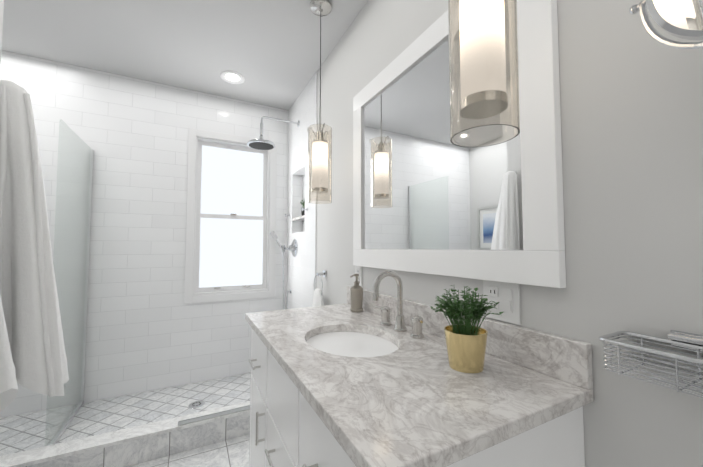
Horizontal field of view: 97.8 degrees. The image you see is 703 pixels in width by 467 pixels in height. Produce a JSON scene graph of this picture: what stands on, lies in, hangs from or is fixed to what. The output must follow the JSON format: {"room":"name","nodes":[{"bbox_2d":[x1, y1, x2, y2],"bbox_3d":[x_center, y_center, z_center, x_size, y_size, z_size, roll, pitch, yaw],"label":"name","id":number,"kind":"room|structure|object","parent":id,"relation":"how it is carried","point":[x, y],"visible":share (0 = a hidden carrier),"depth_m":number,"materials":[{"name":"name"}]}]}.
{"room":"bathroom","nodes":[
{"label":"bathroom","id":0,"kind":"room"},
{"bbox_2d":[0,0,3,64],"bbox_3d":[-1.080,-0.058,-0.553,1.140,2.600,3.160,1,-3,-27],"label":"wall","id":1,"kind":"structure","parent":0,"point":[1,12],"depth_m":1.14,"materials":[{"name":"white paint"}]},
{"bbox_2d":[0,296,17,411],"bbox_3d":[-1.038,0.029,0.819,0.204,1.200,0.313,1,-3,-27],"label":"hanging towel","id":2,"kind":"object","parent":1,"relation":"hanging from","point":[8,388],"visible":1,"depth_m":0.86,"materials":[{"name":"white fabric"}]},
{"bbox_2d":[0,80,68,396],"bbox_3d":[-1.192,0.026,1.157,0.243,1.144,0.308,1,-3,-27],"label":"hanging towel","id":3,"kind":"object","parent":1,"relation":"hanging from","point":[29,298],"visible":0.98,"depth_m":1.06,"materials":[{"name":"white fabric"}]},
{"bbox_2d":[0,373,249,455],"bbox_3d":[-1.566,1.282,2.009,2.500,0.160,0.640,1,-3,-27],"label":"floor","id":4,"kind":"structure","parent":0,"point":[22,432],"depth_m":2.06,"materials":[{"name":"tile"}]},
{"bbox_2d":[45,119,93,445],"bbox_3d":[-1.778,0.283,1.954,0.022,1.829,0.616,1,-3,-27],"label":"glass shower panel","id":5,"kind":"object","parent":4,"relation":"on","point":[77,407],"visible":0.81,"depth_m":2.00,"materials":[{"name":"clear glass"}]},
{"bbox_2d":[188,401,204,407],"bbox_3d":[-1.094,1.207,2.168,0.104,0.003,0.104,1,-3,-27],"label":"shower drain","id":6,"kind":"object","parent":4,"relation":"in","point":[196,404],"visible":1,"depth_m":2.16,"materials":[{"name":"silver metal"}]},
{"bbox_2d":[0,50,288,417],"bbox_3d":[-1.764,0.081,2.447,2.700,2.600,0.220,1,-3,-27],"label":"wall","id":7,"kind":"structure","parent":0,"point":[148,329],"depth_m":2.37,"materials":[{"name":"tile"}]},
{"bbox_2d":[184,128,276,303],"bbox_3d":[-1.060,-0.145,2.750,0.740,1.460,0.112,1,-3,-27],"label":"window","id":8,"kind":"structure","parent":7,"relation":"in","point":[231,221],"depth_m":2.74,"materials":[{"name":"white"}]},
{"bbox_2d":[1,0,367,110],"bbox_3d":[-0.709,-1.361,0.485,2.700,0.100,4.550,1,-3,-27],"label":"ceiling","id":9,"kind":"structure","parent":0,"point":[268,51],"depth_m":1.96,"materials":[{"name":"white paint"}]},
{"bbox_2d":[220,71,244,83],"bbox_3d":[-0.931,-1.218,2.400,0.180,0.009,0.180,1,-3,-27],"label":"recessed light","id":10,"kind":"object","parent":9,"relation":"in","point":[232,77],"visible":1,"depth_m":2.40,"materials":[{"name":"white"}]},
{"bbox_2d":[307,0,331,203],"bbox_3d":[-0.167,-0.711,1.659,0.127,1.090,0.134,1,-3,-27],"label":"pendant light","id":11,"kind":"object","parent":9,"relation":"hanging from","point":[319,163],"visible":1,"depth_m":1.60,"materials":[{"name":"clear glass"}]},
{"bbox_2d":[448,0,519,146],"bbox_3d":[0.265,-0.748,0.633,0.127,1.112,0.134,1,-3,-27],"label":"pendant light","id":12,"kind":"object","parent":9,"relation":"hanging from","point":[483,76],"visible":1,"depth_m":0.56,"materials":[{"name":"clear glass"}]},
{"bbox_2d":[128,434,249,466],"bbox_3d":[-0.536,1.241,0.031,2.500,0.060,3.600,1,-3,-27],"label":"floor","id":13,"kind":"structure","parent":0,"point":[233,452],"depth_m":1.77,"materials":[{"name":"tile"}]},
{"bbox_2d":[0,401,249,466],"bbox_3d":[-1.392,1.239,1.677,2.500,0.215,0.124,1,-3,-27],"label":"curb","id":14,"kind":"object","parent":13,"relation":"on","point":[127,447],"visible":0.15,"depth_m":1.73,"materials":[{"name":"stone"}]},
{"bbox_2d":[178,405,249,425],"bbox_3d":[-0.655,1.140,2.023,0.853,0.014,0.024,1,-3,-27],"label":"track","id":15,"kind":"object","parent":14,"relation":"on","point":[203,417],"visible":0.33,"depth_m":1.91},
{"bbox_2d":[245,271,593,466],"bbox_3d":[0.011,0.699,1.078,0.583,1.120,1.205,1,-3,-27],"label":"bathroom vanity","id":16,"kind":"object","parent":13,"relation":"on","point":[378,381],"visible":1,"depth_m":0.73,"materials":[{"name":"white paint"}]},
{"bbox_2d":[350,273,362,311],"bbox_3d":[0.021,0.295,1.540,0.078,0.188,0.068,1,-3,-27],"label":"soap dispenser","id":17,"kind":"object","parent":16,"relation":"on","point":[356,294],"visible":1,"depth_m":1.52,"materials":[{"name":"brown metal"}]},
{"bbox_2d":[431,285,502,372],"bbox_3d":[0.298,0.249,0.829,0.179,0.214,0.172,1,-3,-27],"label":"potted plant","id":18,"kind":"object","parent":16,"relation":"on","point":[466,345],"visible":1,"depth_m":0.79,"materials":[{"name":"green plant"}]},
{"bbox_2d":[287,0,702,466],"bbox_3d":[0.508,0.014,0.999,0.208,2.600,4.450,1,-3,-27],"label":"wall","id":19,"kind":"structure","parent":0,"point":[631,99],"depth_m":0.68,"materials":[{"name":"white paint"}]},
{"bbox_2d":[247,116,299,149],"bbox_3d":[-0.650,-0.854,2.574,0.430,0.276,0.226,1,-3,-27],"label":"shower head","id":20,"kind":"object","parent":19,"relation":"attached to","point":[260,143],"visible":1,"depth_m":2.52},
{"bbox_2d":[270,231,297,308],"bbox_3d":[-0.597,0.457,2.665,0.195,0.967,0.215,1,-3,-27],"label":"handheld shower","id":21,"kind":"object","parent":19,"relation":"attached to","point":[293,247],"visible":0.75,"depth_m":2.73,"materials":[{"name":"silver metal"}]},
{"bbox_2d":[301,198,304,215],"bbox_3d":[-0.411,-0.228,2.657,0.104,0.166,0.112,1,-3,-27],"label":"potted plant","id":22,"kind":"object","parent":19,"relation":"in","point":[303,211],"visible":0.42,"depth_m":2.63,"materials":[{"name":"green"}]},
{"bbox_2d":[312,270,325,306],"bbox_3d":[-0.217,0.468,2.073,0.080,0.431,0.163,1,-3,-27],"label":"towel ring","id":23,"kind":"object","parent":19,"relation":"attached to","point":[318,297],"visible":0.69,"depth_m":2.04,"materials":[{"name":"silver metal"}]},
{"bbox_2d":[355,266,361,286],"bbox_3d":[0.037,0.226,1.675,0.008,0.124,0.072,1,-3,-27],"label":"electrical outlet","id":24,"kind":"object","parent":19,"relation":"attached to","point":[358,269],"visible":0.69,"depth_m":1.66,"materials":[{"name":"white plastic"}]},
{"bbox_2d":[353,0,565,287],"bbox_3d":[0.267,-0.315,1.236,0.028,0.940,1.065,1,-3,-27],"label":"vanity mirror","id":25,"kind":"object","parent":19,"relation":"attached to","point":[429,197],"visible":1,"depth_m":1.06,"materials":[{"name":"white paint"}]},
{"bbox_2d":[483,280,520,324],"bbox_3d":[0.439,0.194,0.904,0.010,0.124,0.118,1,-3,-27],"label":"electrical outlet","id":26,"kind":"object","parent":19,"relation":"attached to","point":[506,295],"visible":0.81,"depth_m":0.89,"materials":[{"name":"white plastic"}]},
{"bbox_2d":[599,330,702,397],"bbox_3d":[0.577,0.221,0.526,0.109,0.080,0.223,1,-3,-27],"label":"wire basket","id":27,"kind":"object","parent":19,"relation":"attached to","point":[693,342],"visible":1,"depth_m":0.56,"materials":[{"name":"silver metal"}]},
{"bbox_2d":[629,0,702,48],"bbox_3d":[0.568,-0.347,0.392,0.274,0.334,0.320,1,-3,-27],"label":"magnifying mirror","id":28,"kind":"object","parent":19,"relation":"attached to","point":[682,19],"visible":1,"depth_m":0.46,"materials":[{"name":"silver metal"}]}
]}

